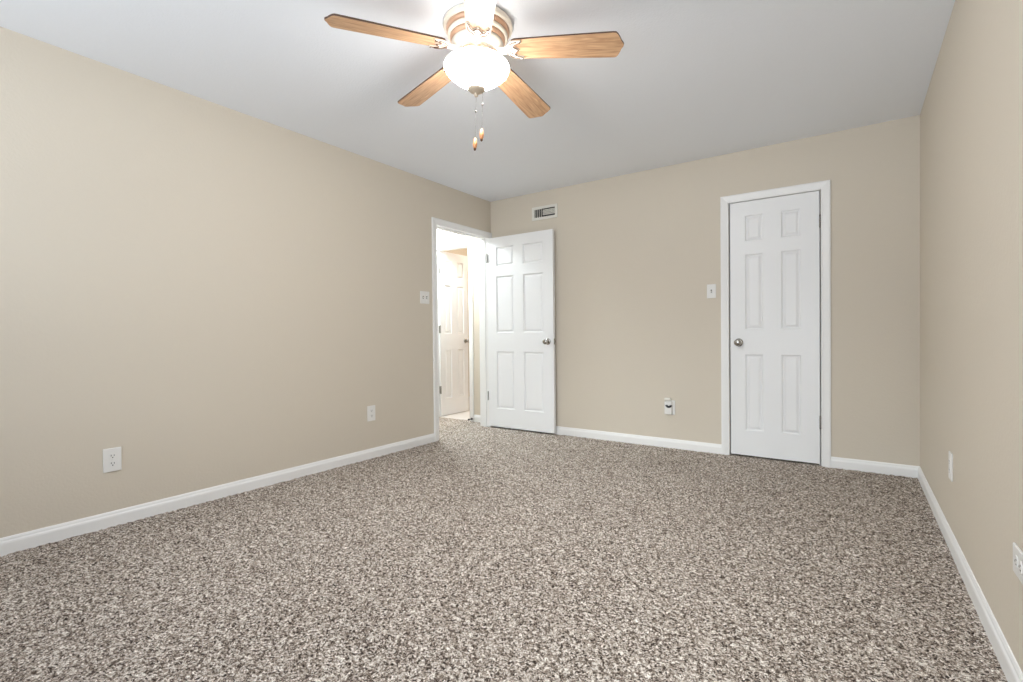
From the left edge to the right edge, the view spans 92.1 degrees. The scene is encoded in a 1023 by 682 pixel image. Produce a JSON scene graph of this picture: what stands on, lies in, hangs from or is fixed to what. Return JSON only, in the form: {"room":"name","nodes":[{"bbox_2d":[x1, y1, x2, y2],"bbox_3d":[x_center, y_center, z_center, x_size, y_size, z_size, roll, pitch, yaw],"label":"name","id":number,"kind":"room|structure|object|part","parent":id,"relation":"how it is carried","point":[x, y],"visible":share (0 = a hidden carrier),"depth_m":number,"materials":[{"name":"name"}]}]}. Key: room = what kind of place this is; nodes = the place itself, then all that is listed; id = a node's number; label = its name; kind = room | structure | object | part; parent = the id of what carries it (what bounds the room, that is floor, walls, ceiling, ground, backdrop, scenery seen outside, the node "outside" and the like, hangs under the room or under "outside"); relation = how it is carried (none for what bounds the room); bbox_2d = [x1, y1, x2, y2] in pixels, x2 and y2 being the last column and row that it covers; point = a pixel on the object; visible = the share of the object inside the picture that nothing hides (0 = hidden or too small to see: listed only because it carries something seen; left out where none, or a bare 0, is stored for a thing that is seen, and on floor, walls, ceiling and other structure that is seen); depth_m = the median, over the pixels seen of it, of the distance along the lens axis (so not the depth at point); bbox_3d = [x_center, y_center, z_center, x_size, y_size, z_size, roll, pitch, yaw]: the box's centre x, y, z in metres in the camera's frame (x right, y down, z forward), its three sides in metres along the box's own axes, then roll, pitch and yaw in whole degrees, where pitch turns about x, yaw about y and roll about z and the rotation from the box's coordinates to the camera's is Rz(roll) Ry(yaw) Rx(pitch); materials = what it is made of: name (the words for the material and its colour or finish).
{"room":"empty bedroom","nodes":[
{"label":"empty bedroom","id":0,"kind":"room"},
{"bbox_2d":[0,26,490,537],"bbox_3d":[-1.705,-0.226,3.326,0.120,2.490,5.057,0,1,35],"label":"wall","id":1,"kind":"structure","parent":0,"point":[211,294],"depth_m":2.90,"materials":[{"name":"beige paint"}]},
{"bbox_2d":[103,447,121,472],"bbox_3d":[-2.116,0.630,2.617,0.008,0.125,0.080,0,1,35],"label":"wall outlet","id":2,"kind":"object","parent":1,"relation":"attached to","point":[112,457],"visible":1,"depth_m":2.61,"materials":[{"name":"white plastic"}]},
{"bbox_2d":[109,453,116,458],"bbox_3d":[-2.114,0.609,2.615,0.003,0.028,0.034,0,1,35],"label":"receptacle","id":3,"kind":"object","parent":2,"relation":"attached to","point":[111,455],"depth_m":2.62,"materials":[{"name":"white plastic"}]},
{"bbox_2d":[109,461,116,466],"bbox_3d":[-2.114,0.650,2.616,0.003,0.028,0.034,0,1,35],"label":"receptacle","id":4,"kind":"object","parent":2,"relation":"attached to","point":[111,463],"depth_m":2.62,"materials":[{"name":"white plastic"}]},
{"bbox_2d":[0,433,434,556],"bbox_3d":[-1.867,0.939,2.973,0.013,0.085,4.016,0,1,35],"label":"baseboard","id":5,"kind":"structure","parent":1,"relation":"attached to","point":[55,533],"depth_m":2.88,"materials":[{"name":"white paint"}]},
{"bbox_2d":[367,405,374,420],"bbox_3d":[-1.142,0.589,4.024,0.008,0.125,0.080,0,1,35],"label":"wall outlet","id":6,"kind":"object","parent":1,"relation":"attached to","point":[370,409],"visible":1,"depth_m":4.02,"materials":[{"name":"white plastic"}]},
{"bbox_2d":[420,291,428,303],"bbox_3d":[-0.790,-0.399,4.525,0.020,0.115,0.117,0,1,35],"label":"light switch","id":7,"kind":"object","parent":1,"relation":"attached to","point":[424,295],"visible":1,"depth_m":4.52,"materials":[{"name":"white plastic"}]},
{"bbox_2d":[431,217,492,441],"bbox_3d":[-0.523,-0.110,5.033,0.153,2.106,0.925,0,1,35],"label":"door frame","id":8,"kind":"structure","parent":1,"relation":"attached to","point":[482,236],"depth_m":5.31,"materials":[{"name":"white paint"}]},
{"bbox_2d":[486,229,555,432],"bbox_3d":[0.091,-0.095,5.096,0.826,2.010,0.173,0,1,35],"label":"door","id":9,"kind":"structure","parent":8,"relation":"attached to","point":[521,267],"depth_m":5.06,"materials":[{"name":"white paint"}]},
{"bbox_2d":[444,248,469,395],"bbox_3d":[-0.081,-0.282,6.710,2.700,2.490,1.850,0,1,35],"label":"wall","id":10,"kind":"structure","parent":0,"point":[464,251],"depth_m":8.00,"materials":[{"name":"beige paint"}]},
{"bbox_2d":[437,229,479,414],"bbox_3d":[-0.629,-0.267,5.891,1.030,2.490,0.120,0,1,35],"label":"wall","id":11,"kind":"structure","parent":0,"point":[443,237],"depth_m":5.67,"materials":[{"name":"beige paint"}]},
{"bbox_2d":[438,251,468,415],"bbox_3d":[-0.736,-0.095,6.240,0.173,2.016,0.534,0,1,35],"label":"door","id":12,"kind":"structure","parent":11,"relation":"in","point":[452,268],"depth_m":6.20,"materials":[{"name":"white paint"}]},
{"bbox_2d":[437,239,473,421],"bbox_3d":[-0.665,-0.117,5.909,0.620,2.101,0.136,0,1,35],"label":"door frame","id":13,"kind":"structure","parent":11,"relation":"attached to","point":[466,243],"depth_m":5.70,"materials":[{"name":"white paint"}]},
{"bbox_2d":[474,415,479,421],"bbox_3d":[-0.332,0.892,5.627,0.243,0.085,0.013,0,1,35],"label":"baseboard","id":14,"kind":"structure","parent":11,"relation":"attached to","point":[476,417],"depth_m":5.67,"materials":[{"name":"white paint"}]},
{"bbox_2d":[0,0,954,201],"bbox_3d":[-0.152,-1.524,2.300,3.845,0.100,5.177,0,1,35],"label":"ceiling","id":15,"kind":"structure","parent":0,"point":[689,80],"depth_m":2.70,"materials":[{"name":"white paint"}]},
{"bbox_2d":[324,0,623,150],"bbox_3d":[-0.196,-1.187,2.342,1.269,0.597,1.220,-1,1,-41],"label":"ceiling fan","id":16,"kind":"object","parent":15,"relation":"hanging from","point":[478,32],"visible":1,"depth_m":2.21,"materials":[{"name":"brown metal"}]},
{"bbox_3d":[-0.538,-1.338,2.133,0.508,0.008,0.141,-2,14,-23],"label":"blade","id":17,"kind":"part","parent":16,"relation":"part of","materials":[{"name":"brown wood"}]},
{"bbox_3d":[-0.433,-1.340,2.608,0.141,0.008,0.508,-15,8,-41],"label":"blade","id":18,"kind":"part","parent":16,"relation":"part of","materials":[{"name":"brown wood"}]},
{"bbox_3d":[-0.162,-1.238,2.299,0.303,0.120,0.303,2,1,35],"label":"lamp shade","id":19,"kind":"part","parent":16,"relation":"part of","materials":[{"name":"white glass"}]},
{"bbox_3d":[-0.120,-1.323,1.886,0.141,0.008,0.508,13,3,-6],"label":"blade","id":20,"kind":"part","parent":16,"relation":"part of","materials":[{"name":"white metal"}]},
{"bbox_3d":[0.051,-1.328,2.654,0.141,0.008,0.508,-12,-9,29],"label":"blade","id":21,"kind":"part","parent":16,"relation":"part of","materials":[{"name":"brown wood"}]},
{"bbox_3d":[0.244,-1.317,2.208,0.508,0.008,0.141,5,-10,12],"label":"blade","id":22,"kind":"part","parent":16,"relation":"part of","materials":[{"name":"brown wood"}]},
{"bbox_2d":[0,396,1007,681],"bbox_3d":[-0.351,0.973,3.764,5.605,0.055,7.040,0,1,35],"label":"floor","id":23,"kind":"structure","parent":0,"point":[479,553],"depth_m":2.01,"materials":[{"name":"carpet"}]},
{"bbox_2d":[490,115,919,465],"bbox_3d":[1.300,-0.268,4.395,3.845,2.490,0.120,0,1,35],"label":"wall","id":24,"kind":"structure","parent":0,"point":[637,254],"depth_m":4.12,"materials":[{"name":"beige paint"}]},
{"bbox_2d":[532,203,557,220],"bbox_3d":[0.331,-1.294,4.963,0.294,0.134,0.016,0,1,35],"label":"air vent","id":25,"kind":"object","parent":24,"relation":"in","point":[547,211],"visible":1,"depth_m":4.96,"materials":[{"name":"white metal"}]},
{"bbox_2d":[493,426,721,453],"bbox_3d":[0.766,0.892,4.705,2.332,0.085,0.013,0,1,35],"label":"baseboard","id":26,"kind":"structure","parent":24,"relation":"attached to","point":[585,433],"depth_m":4.43,"materials":[{"name":"white paint"}]},
{"bbox_2d":[664,398,671,414],"bbox_3d":[1.356,0.563,4.265,0.067,0.142,0.038,0,1,35],"label":"plug","id":27,"kind":"object","parent":24,"relation":"attached to","point":[667,403],"visible":1,"depth_m":4.26,"materials":[{"name":"white plastic"}]},
{"bbox_2d":[671,400,674,414],"bbox_3d":[1.378,0.576,4.278,0.080,0.125,0.008,0,1,35],"label":"wall outlet","id":28,"kind":"object","parent":24,"relation":"attached to","point":[673,401],"visible":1,"depth_m":4.26,"materials":[{"name":"white plastic"}]},
{"bbox_2d":[707,284,715,297],"bbox_3d":[1.646,-0.411,4.067,0.071,0.115,0.020,0,1,35],"label":"light switch","id":29,"kind":"object","parent":24,"relation":"attached to","point":[711,288],"visible":1,"depth_m":4.07,"materials":[{"name":"white plastic"}]},
{"bbox_2d":[730,191,820,463],"bbox_3d":[2.019,-0.097,3.807,0.628,2.020,0.104,0,1,35],"label":"door","id":30,"kind":"structure","parent":24,"relation":"in","point":[775,241],"depth_m":3.81,"materials":[{"name":"white paint"}]},
{"bbox_3d":[1.804,0.013,3.931,0.055,0.055,0.059,0,1,35],"label":"knob","id":31,"kind":"part","parent":30,"relation":"part of","materials":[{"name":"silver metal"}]},
{"bbox_2d":[720,180,830,467],"bbox_3d":[2.055,-0.120,3.865,0.752,2.104,0.136,0,1,35],"label":"door frame","id":32,"kind":"structure","parent":24,"relation":"attached to","point":[824,186],"depth_m":3.66,"materials":[{"name":"white paint"}]},
{"bbox_2d":[831,457,918,477],"bbox_3d":[2.548,0.889,3.472,0.505,0.085,0.013,0,1,35],"label":"baseboard","id":33,"kind":"structure","parent":24,"relation":"attached to","point":[894,469],"depth_m":3.46,"materials":[{"name":"white paint"}]},
{"bbox_2d":[920,0,1022,672],"bbox_3d":[1.358,-0.231,1.207,0.120,2.490,5.057,0,1,35],"label":"wall","id":34,"kind":"structure","parent":0,"point":[971,115],"depth_m":1.80,"materials":[{"name":"beige paint"}]},
{"bbox_2d":[948,451,952,481],"bbox_3d":[2.011,0.574,2.261,0.008,0.125,0.080,0,1,35],"label":"wall outlet","id":35,"kind":"object","parent":34,"relation":"attached to","point":[950,455],"visible":1,"depth_m":2.25,"materials":[{"name":"white plastic"}]},
{"bbox_2d":[918,466,1022,681],"bbox_3d":[1.349,0.927,1.308,0.013,0.085,4.937,0,1,35],"label":"baseboard","id":36,"kind":"structure","parent":34,"relation":"attached to","point":[1009,665],"depth_m":1.74,"materials":[{"name":"white paint"}]},
{"bbox_2d":[1013,542,1022,583],"bbox_3d":[1.360,0.599,1.320,0.008,0.080,0.125,0,1,35],"label":"wall outlet","id":37,"kind":"object","parent":34,"relation":"attached to","point":[1017,553],"visible":1,"depth_m":1.33,"materials":[{"name":"white plastic"}]},
{"bbox_2d":[1014,555,1017,567],"bbox_3d":[1.369,0.599,1.339,0.003,0.034,0.028,0,1,35],"label":"receptacle","id":38,"kind":"object","parent":37,"relation":"attached to","point":[1015,556],"depth_m":1.34,"materials":[{"name":"white plastic"}]},
{"bbox_2d":[1018,561,1021,574],"bbox_3d":[1.346,0.600,1.305,0.003,0.034,0.028,0,1,35],"label":"receptacle","id":39,"kind":"object","parent":37,"relation":"attached to","point":[1019,562],"depth_m":1.31,"materials":[{"name":"white plastic"}]}
]}

